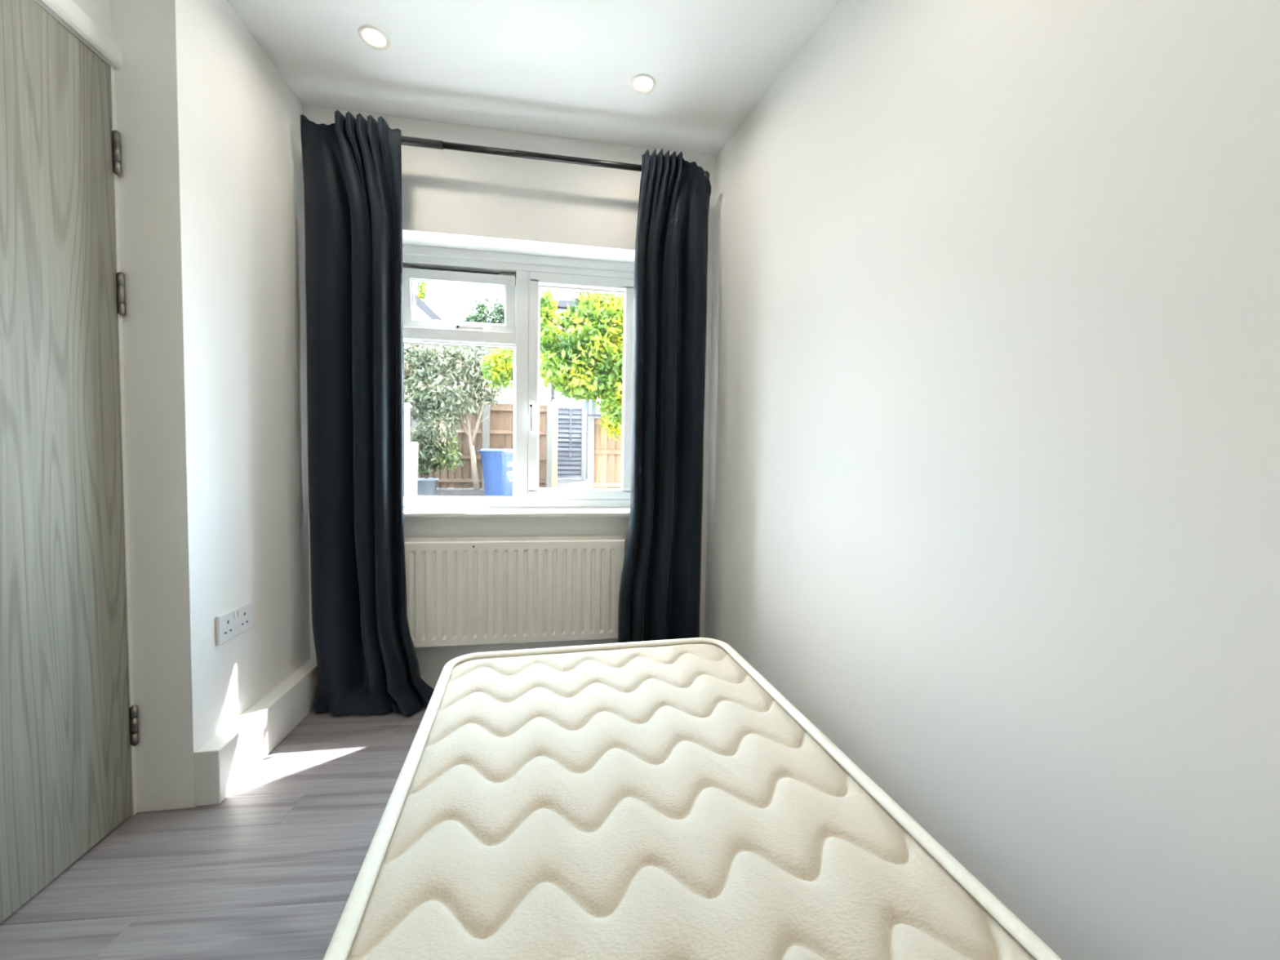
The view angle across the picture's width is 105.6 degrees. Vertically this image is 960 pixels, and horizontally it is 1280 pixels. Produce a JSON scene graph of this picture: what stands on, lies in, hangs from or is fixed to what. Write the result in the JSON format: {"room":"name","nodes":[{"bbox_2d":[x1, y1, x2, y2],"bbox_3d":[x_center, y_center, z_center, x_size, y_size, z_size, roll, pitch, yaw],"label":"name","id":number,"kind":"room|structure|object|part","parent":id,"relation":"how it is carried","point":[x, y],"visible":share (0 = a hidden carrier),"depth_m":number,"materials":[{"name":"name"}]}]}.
{"room":"bedroom","nodes":[
{"label":"bedroom","id":0,"kind":"room"},
{"bbox_2d":[110,0,217,812],"bbox_3d":[-1.412,-0.256,1.337,0.346,2.372,0.100,1,3,-9],"label":"door frame","id":1,"kind":"structure","parent":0,"point":[159,82],"depth_m":1.32,"materials":[{"name":"paint"}]},
{"bbox_2d":[73,0,111,35],"bbox_3d":[-1.235,-0.185,-0.183,0.200,2.372,2.960,1,3,-9],"label":"wall","id":2,"kind":"structure","parent":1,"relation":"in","point":[99,11],"depth_m":1.22,"materials":[{"name":"paint"}]},
{"bbox_2d":[0,0,138,924],"bbox_3d":[-1.323,-0.084,0.884,0.165,2.049,0.836,1,3,-9],"label":"door","id":3,"kind":"structure","parent":2,"relation":"attached to","point":[69,729],"depth_m":1.13,"materials":[{"name":"grey wood"}]},
{"bbox_3d":[-1.283,-1.076,0.844,0.024,0.062,0.836,1,3,-9],"label":"architrave","id":4,"kind":"part","parent":3,"relation":"part of","materials":[{"name":"white paint"}]},
{"bbox_2d":[0,706,426,959],"bbox_3d":[-0.226,1.030,0.448,4.863,0.100,4.056,1,3,-9],"label":"floor","id":5,"kind":"structure","parent":0,"point":[268,871],"depth_m":1.17,"materials":[{"name":"grey laminate"}]},
{"bbox_3d":[0.047,0.882,0.721,0.860,0.180,1.860,0,3,-13],"label":"bed base","id":6,"kind":"object","parent":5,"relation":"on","visible":0},
{"bbox_2d":[323,637,1062,959],"bbox_3d":[0.050,0.694,0.712,0.921,0.192,1.921,0,3,-13],"label":"mattress","id":7,"kind":"object","parent":6,"relation":"on","point":[656,799],"visible":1,"depth_m":0.81,"materials":[{"name":"beige fabric"}]},
{"bbox_3d":[0.050,0.700,0.713,0.918,0.180,1.918,0,3,-13],"label":"panel","id":8,"kind":"part","parent":7,"relation":"part of","materials":[{"name":"beige fabric"}]},
{"bbox_2d":[201,0,310,733],"bbox_3d":[-1.465,-0.271,1.657,0.346,2.372,0.548,1,3,-9],"label":"wall","id":9,"kind":"structure","parent":0,"point":[255,175],"depth_m":1.62,"materials":[{"name":"paint"}]},
{"bbox_2d":[215,601,251,645],"bbox_3d":[-1.265,0.446,1.520,0.016,0.088,0.154,1,3,-9],"label":"wall socket","id":10,"kind":"object","parent":9,"relation":"attached to","point":[231,624],"visible":1,"depth_m":1.50,"materials":[{"name":"white plastic"}]},
{"bbox_2d":[233,611,237,618],"bbox_3d":[-1.258,0.420,1.511,0.006,0.020,0.012,1,3,-9],"label":"rocker switch","id":11,"kind":"object","parent":10,"relation":"attached to","point":[235,613],"depth_m":1.51,"materials":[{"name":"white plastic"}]},
{"bbox_2d":[236,609,240,617],"bbox_3d":[-1.261,0.419,1.528,0.006,0.020,0.012,1,3,-9],"label":"rocker switch","id":12,"kind":"object","parent":10,"relation":"attached to","point":[238,611],"depth_m":1.52,"materials":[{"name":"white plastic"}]},
{"bbox_2d":[194,657,318,806],"bbox_3d":[-1.274,0.827,1.690,0.062,0.158,0.647,1,3,-9],"label":"baseboard","id":13,"kind":"structure","parent":9,"relation":"attached to","point":[224,761],"depth_m":1.53,"materials":[{"name":"white paint"}]},
{"bbox_2d":[302,105,715,688],"bbox_3d":[-0.447,-0.280,2.255,2.550,2.372,0.300,1,3,-9],"label":"wall","id":14,"kind":"structure","parent":0,"point":[456,199],"depth_m":2.07,"materials":[{"name":"paint"}]},
{"bbox_2d":[306,125,710,179],"bbox_3d":[-0.480,-1.276,1.977,1.551,0.090,0.143,1,3,-9],"label":"curtain rod","id":15,"kind":"object","parent":14,"relation":"attached to","point":[406,140],"visible":0.6,"depth_m":1.91,"materials":[{"name":"black metal"}]},
{"bbox_2d":[300,110,434,715],"bbox_3d":[-1.037,-0.224,1.855,0.534,2.229,0.139,1,3,0],"label":"curtain","id":16,"kind":"object","parent":15,"relation":"hanging from","point":[367,663],"visible":0.99,"depth_m":1.84,"materials":[{"name":"black fabric"}]},
{"bbox_2d":[617,148,711,643],"bbox_3d":[0.097,-0.216,2.056,0.389,2.233,0.166,1,3,-9],"label":"curtain","id":17,"kind":"object","parent":15,"relation":"hanging from","point":[660,595],"visible":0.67,"depth_m":2.03,"materials":[{"name":"black fabric"}]},
{"bbox_2d":[404,535,625,647],"bbox_3d":[-0.558,0.464,2.074,0.997,0.446,0.090,1,3,-9],"label":"radiator","id":18,"kind":"object","parent":14,"relation":"attached to","point":[461,590],"visible":0.88,"depth_m":2.04,"materials":[{"name":"metal"}]},
{"bbox_3d":[-0.557,0.461,2.089,0.991,0.440,0.015,1,3,-9],"label":"panel","id":19,"kind":"part","parent":18,"relation":"part of","materials":[{"name":"metal"}]},
{"bbox_2d":[404,507,630,517],"bbox_3d":[-0.543,0.144,2.163,1.168,0.022,0.201,1,3,-9],"label":"window sill","id":20,"kind":"structure","parent":14,"relation":"attached to","point":[408,512],"depth_m":2.10,"materials":[{"name":"white paint"}]},
{"bbox_2d":[402,244,634,507],"bbox_3d":[-0.553,-0.448,2.257,1.169,1.152,0.142,1,3,-8],"label":"window","id":21,"kind":"structure","parent":14,"relation":"in","point":[522,277],"depth_m":2.23,"materials":[{"name":"white plastic"}]},
{"bbox_3d":[-0.821,-0.807,2.221,0.494,0.262,0.057,1,11,-9],"label":"sash frame","id":22,"kind":"part","parent":21,"relation":"part of","materials":[{"name":"white plastic"}]},
{"bbox_3d":[-0.778,-0.690,2.202,0.140,0.022,0.042,1,11,-9],"label":"handle","id":23,"kind":"part","parent":21,"relation":"part of","materials":[{"name":"white plastic"}]},
{"bbox_3d":[-0.564,0.107,2.290,1.168,0.039,0.068,1,3,-9],"label":"frame","id":24,"kind":"part","parent":21,"relation":"part of","materials":[{"name":"white plastic"}]},
{"bbox_3d":[-0.538,-1.002,2.203,1.168,0.040,0.012,1,3,-9],"label":"head trim","id":25,"kind":"part","parent":21,"relation":"part of","materials":[{"name":"white plastic"}]},
{"bbox_3d":[-0.498,-0.293,2.222,0.022,0.145,0.041,1,3,-9],"label":"handle","id":26,"kind":"part","parent":21,"relation":"part of","materials":[{"name":"white plastic"}]},
{"bbox_3d":[-0.277,-0.429,2.303,0.487,1.038,0.061,1,3,-9],"label":"casement sash","id":27,"kind":"part","parent":21,"relation":"part of","materials":[{"name":"white plastic"}]},
{"bbox_2d":[226,0,841,155],"bbox_3d":[0.147,-1.435,0.417,3.100,0.120,4.008,1,3,-9],"label":"ceiling","id":28,"kind":"structure","parent":0,"point":[566,68],"depth_m":1.66,"materials":[{"name":"paint"}]},
{"bbox_2d":[357,24,390,49],"bbox_3d":[-0.868,-1.445,1.587,0.093,0.008,0.093,1,3,-9],"label":"recessed light","id":29,"kind":"object","parent":28,"relation":"in","point":[373,37],"visible":1,"depth_m":1.58,"materials":[{"name":"white plastic"}]},
{"bbox_2d":[630,73,655,93],"bbox_3d":[0.011,-1.438,1.763,0.093,0.008,0.093,1,3,-9],"label":"recessed light","id":30,"kind":"object","parent":28,"relation":"in","point":[642,83],"visible":1,"depth_m":1.76,"materials":[{"name":"white plastic"}]},
{"bbox_2d":[704,0,1279,959],"bbox_3d":[0.984,-0.178,0.513,0.148,2.372,3.683,0,3,-19],"label":"wall","id":31,"kind":"structure","parent":0,"point":[993,473],"depth_m":0.94,"materials":[{"name":"paint"}]},
{"label":"outside","id":32,"kind":"structure","parent":0,"visible":0},
{"bbox_2d":[435,471,586,495],"bbox_3d":[-5.104,-0.737,30.809,60.000,0.640,57.542,1,3,-9],"label":"ground","id":33,"kind":"structure","parent":32,"point":[562,482],"depth_m":10.59,"materials":[{"name":"soil"}]},
{"bbox_2d":[404,402,412,495],"bbox_3d":[-5.155,-0.354,8.151,2.440,1.952,0.260,1,3,-9],"label":"wall","id":34,"kind":"structure","parent":33,"relation":"on","point":[406,406],"depth_m":8.27,"materials":[{"name":"white paint"}]},
{"bbox_2d":[408,441,418,495],"bbox_3d":[-3.674,-0.013,7.890,0.102,1.205,0.229,1,3,-9],"label":"timber post","id":35,"kind":"object","parent":33,"relation":"on","point":[414,446],"visible":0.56,"depth_m":7.87,"materials":[{"name":"white wood"}]},
{"bbox_2d":[414,282,428,306],"bbox_3d":[-10.448,-5.078,22.978,0.934,9.017,1.081,1,3,-9],"label":"tree","id":36,"kind":"object","parent":33,"relation":"on","point":[422,290],"visible":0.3,"depth_m":22.72,"materials":[{"name":"yellow plant"}]},
{"bbox_2d":[404,293,464,402],"bbox_3d":[-8.637,-3.617,18.125,4.292,6.656,7.520,1,3,-9],"label":"house","id":37,"kind":"structure","parent":33,"relation":"on","point":[423,311],"depth_m":14.64,"materials":[{"name":"tile"}]},
{"bbox_2d":[409,424,465,495],"bbox_3d":[-4.013,-0.403,9.570,1.092,1.541,1.014,1,3,-9],"label":"potted plant","id":38,"kind":"object","parent":33,"relation":"on","point":[426,486],"visible":0.55,"depth_m":9.46,"materials":[{"name":"green plant"}]},
{"bbox_3d":[-4.243,0.160,9.656,0.436,0.400,0.436,1,3,-9],"label":"pot","id":39,"kind":"part","parent":38,"relation":"part of","materials":[{"name":"grey plastic"}]},
{"bbox_2d":[404,343,511,489],"bbox_3d":[-3.793,-1.329,9.085,2.826,3.022,1.569,1,3,-9],"label":"tree","id":40,"kind":"object","parent":33,"relation":"on","point":[424,385],"visible":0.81,"depth_m":8.85,"materials":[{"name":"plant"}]},
{"bbox_2d":[409,400,552,490],"bbox_3d":[-4.076,-0.719,10.436,4.365,2.053,0.115,1,3,-9],"label":"fence","id":41,"kind":"object","parent":33,"relation":"on","point":[495,432],"visible":0.2,"depth_m":10.58,"materials":[{"name":"wood"}]},
{"bbox_3d":[-4.758,-0.726,10.317,0.150,2.053,0.105,1,3,-9],"label":"post","id":42,"kind":"part","parent":41,"relation":"part of","materials":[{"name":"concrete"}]},
{"bbox_3d":[-4.087,-1.057,10.428,4.315,0.075,0.046,1,3,-9],"label":"rail","id":43,"kind":"part","parent":41,"relation":"part of","materials":[{"name":"wood"}]},
{"bbox_3d":[-3.341,-0.712,10.552,0.150,2.053,0.105,1,3,-9],"label":"post","id":44,"kind":"part","parent":41,"relation":"part of","materials":[{"name":"concrete"}]},
{"bbox_3d":[-4.105,0.006,10.476,4.315,0.075,0.046,1,3,-9],"label":"rail","id":45,"kind":"part","parent":41,"relation":"part of","materials":[{"name":"wood"}]},
{"bbox_3d":[-4.078,-1.560,10.406,4.315,0.075,0.046,1,3,-9],"label":"rail","id":46,"kind":"part","parent":41,"relation":"part of","materials":[{"name":"wood"}]},
{"bbox_3d":[-4.096,-0.501,10.453,4.315,0.075,0.046,1,3,-9],"label":"rail","id":47,"kind":"part","parent":41,"relation":"part of","materials":[{"name":"wood"}]},
{"bbox_3d":[-1.996,-0.699,10.776,0.150,2.053,0.105,1,3,-9],"label":"post","id":48,"kind":"part","parent":41,"relation":"part of","materials":[{"name":"concrete"}]},
{"bbox_2d":[459,295,504,360],"bbox_3d":[-4.481,-2.807,14.874,2.360,5.474,2.208,1,3,-9],"label":"tree","id":49,"kind":"object","parent":33,"relation":"on","point":[499,310],"visible":0.21,"depth_m":14.37,"materials":[{"name":"green plant"}]},
{"bbox_2d":[476,448,512,495],"bbox_3d":[-2.726,-0.094,9.715,0.620,1.045,0.856,2,3,23],"label":"wheelie bin","id":50,"kind":"object","parent":33,"relation":"on","point":[497,464],"visible":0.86,"depth_m":9.41,"materials":[{"name":"blue plastic"}]},
{"bbox_3d":[-2.734,-0.585,9.654,0.620,0.060,0.770,2,3,23],"label":"lid","id":51,"kind":"part","parent":50,"relation":"part of","materials":[{"name":"plastic"}]},
{"bbox_2d":[479,288,624,440],"bbox_3d":[-0.678,-1.231,7.845,3.798,3.910,1.791,1,3,-9],"label":"tree","id":52,"kind":"object","parent":33,"relation":"on","point":[566,361],"visible":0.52,"depth_m":7.50,"materials":[{"name":"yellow plant"}]},
{"bbox_2d":[551,400,558,488],"bbox_3d":[-1.828,-0.676,10.421,0.120,2.065,0.120,1,3,-9],"label":"gate post","id":53,"kind":"object","parent":33,"relation":"on","point":[555,402],"visible":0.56,"depth_m":10.36,"materials":[{"name":"white wood"}]},
{"bbox_2d":[511,297,615,471],"bbox_3d":[-2.890,-4.189,21.611,4.874,7.661,6.970,1,3,-9],"label":"house","id":54,"kind":"structure","parent":33,"relation":"on","point":[548,394],"depth_m":18.57,"materials":[{"name":"white render"},{"name":"tile"},{"name":"white upvc"}]},
{"bbox_3d":[-2.783,-2.807,18.666,0.234,0.908,0.020,1,3,-9],"label":"pane","id":55,"kind":"part","parent":54,"relation":"part of","materials":[{"name":"white glass"}]},
{"bbox_3d":[-1.918,-2.961,18.801,0.517,0.882,0.020,1,3,-9],"label":"pane","id":56,"kind":"part","parent":54,"relation":"part of","materials":[{"name":"glass"}]},
{"bbox_2d":[557,407,586,479],"bbox_3d":[-1.754,-0.864,12.449,0.723,1.948,0.110,1,3,-9],"label":"slatted fence","id":57,"kind":"object","parent":33,"relation":"on","point":[571,422],"visible":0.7,"depth_m":12.42,"materials":[{"name":"wood"}]},
{"bbox_3d":[-1.753,-1.812,12.399,0.688,0.050,0.040,1,3,-9],"label":"cap rail","id":58,"kind":"part","parent":57,"relation":"part of","materials":[{"name":"white wood"}]},
{"bbox_3d":[-1.451,-0.851,12.500,0.110,1.928,0.110,1,3,-9],"label":"post","id":59,"kind":"part","parent":57,"relation":"part of","materials":[{"name":"concrete"}]},
{"bbox_2d":[585,413,601,478],"bbox_3d":[-1.129,-0.906,13.348,0.704,1.822,0.062,1,3,-9],"label":"post","id":60,"kind":"object","parent":33,"relation":"on","point":[596,415],"visible":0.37,"depth_m":13.29,"materials":[{"name":"white wood"}]},
{"bbox_3d":[-1.115,-1.791,13.317,0.702,0.050,0.040,1,3,-9],"label":"cap rail","id":61,"kind":"part","parent":60,"relation":"part of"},
{"bbox_2d":[569,291,622,343],"bbox_3d":[-0.463,-2.728,13.118,2.869,5.669,2.347,1,3,-9],"label":"tree","id":62,"kind":"object","parent":33,"relation":"on","point":[575,300],"visible":0.02,"depth_m":12.92,"materials":[{"name":"green plant"}]},
{"bbox_2d":[586,415,622,488],"bbox_3d":[0.509,-0.189,8.581,2.857,1.787,0.115,1,3,-9],"label":"fence","id":63,"kind":"object","parent":33,"relation":"on","point":[604,453],"visible":0.16,"depth_m":8.41,"materials":[{"name":"wood"}]},
{"bbox_3d":[-0.848,-0.202,8.351,0.105,1.787,0.105,1,3,-9],"label":"post","id":64,"kind":"part","parent":63,"relation":"part of","materials":[{"name":"concrete"}]},
{"bbox_3d":[0.520,-0.986,8.556,2.753,0.075,0.046,1,3,-9],"label":"rail","id":65,"kind":"part","parent":63,"relation":"part of","materials":[{"name":"brown wood"}]},
{"bbox_3d":[0.501,0.091,8.604,2.753,0.075,0.046,1,3,-9],"label":"rail","id":66,"kind":"part","parent":63,"relation":"part of","materials":[{"name":"brown wood"}]},
{"bbox_3d":[0.511,-0.476,8.578,2.753,0.075,0.046,1,3,-9],"label":"rail","id":67,"kind":"part","parent":63,"relation":"part of","materials":[{"name":"brown wood"}]}
]}

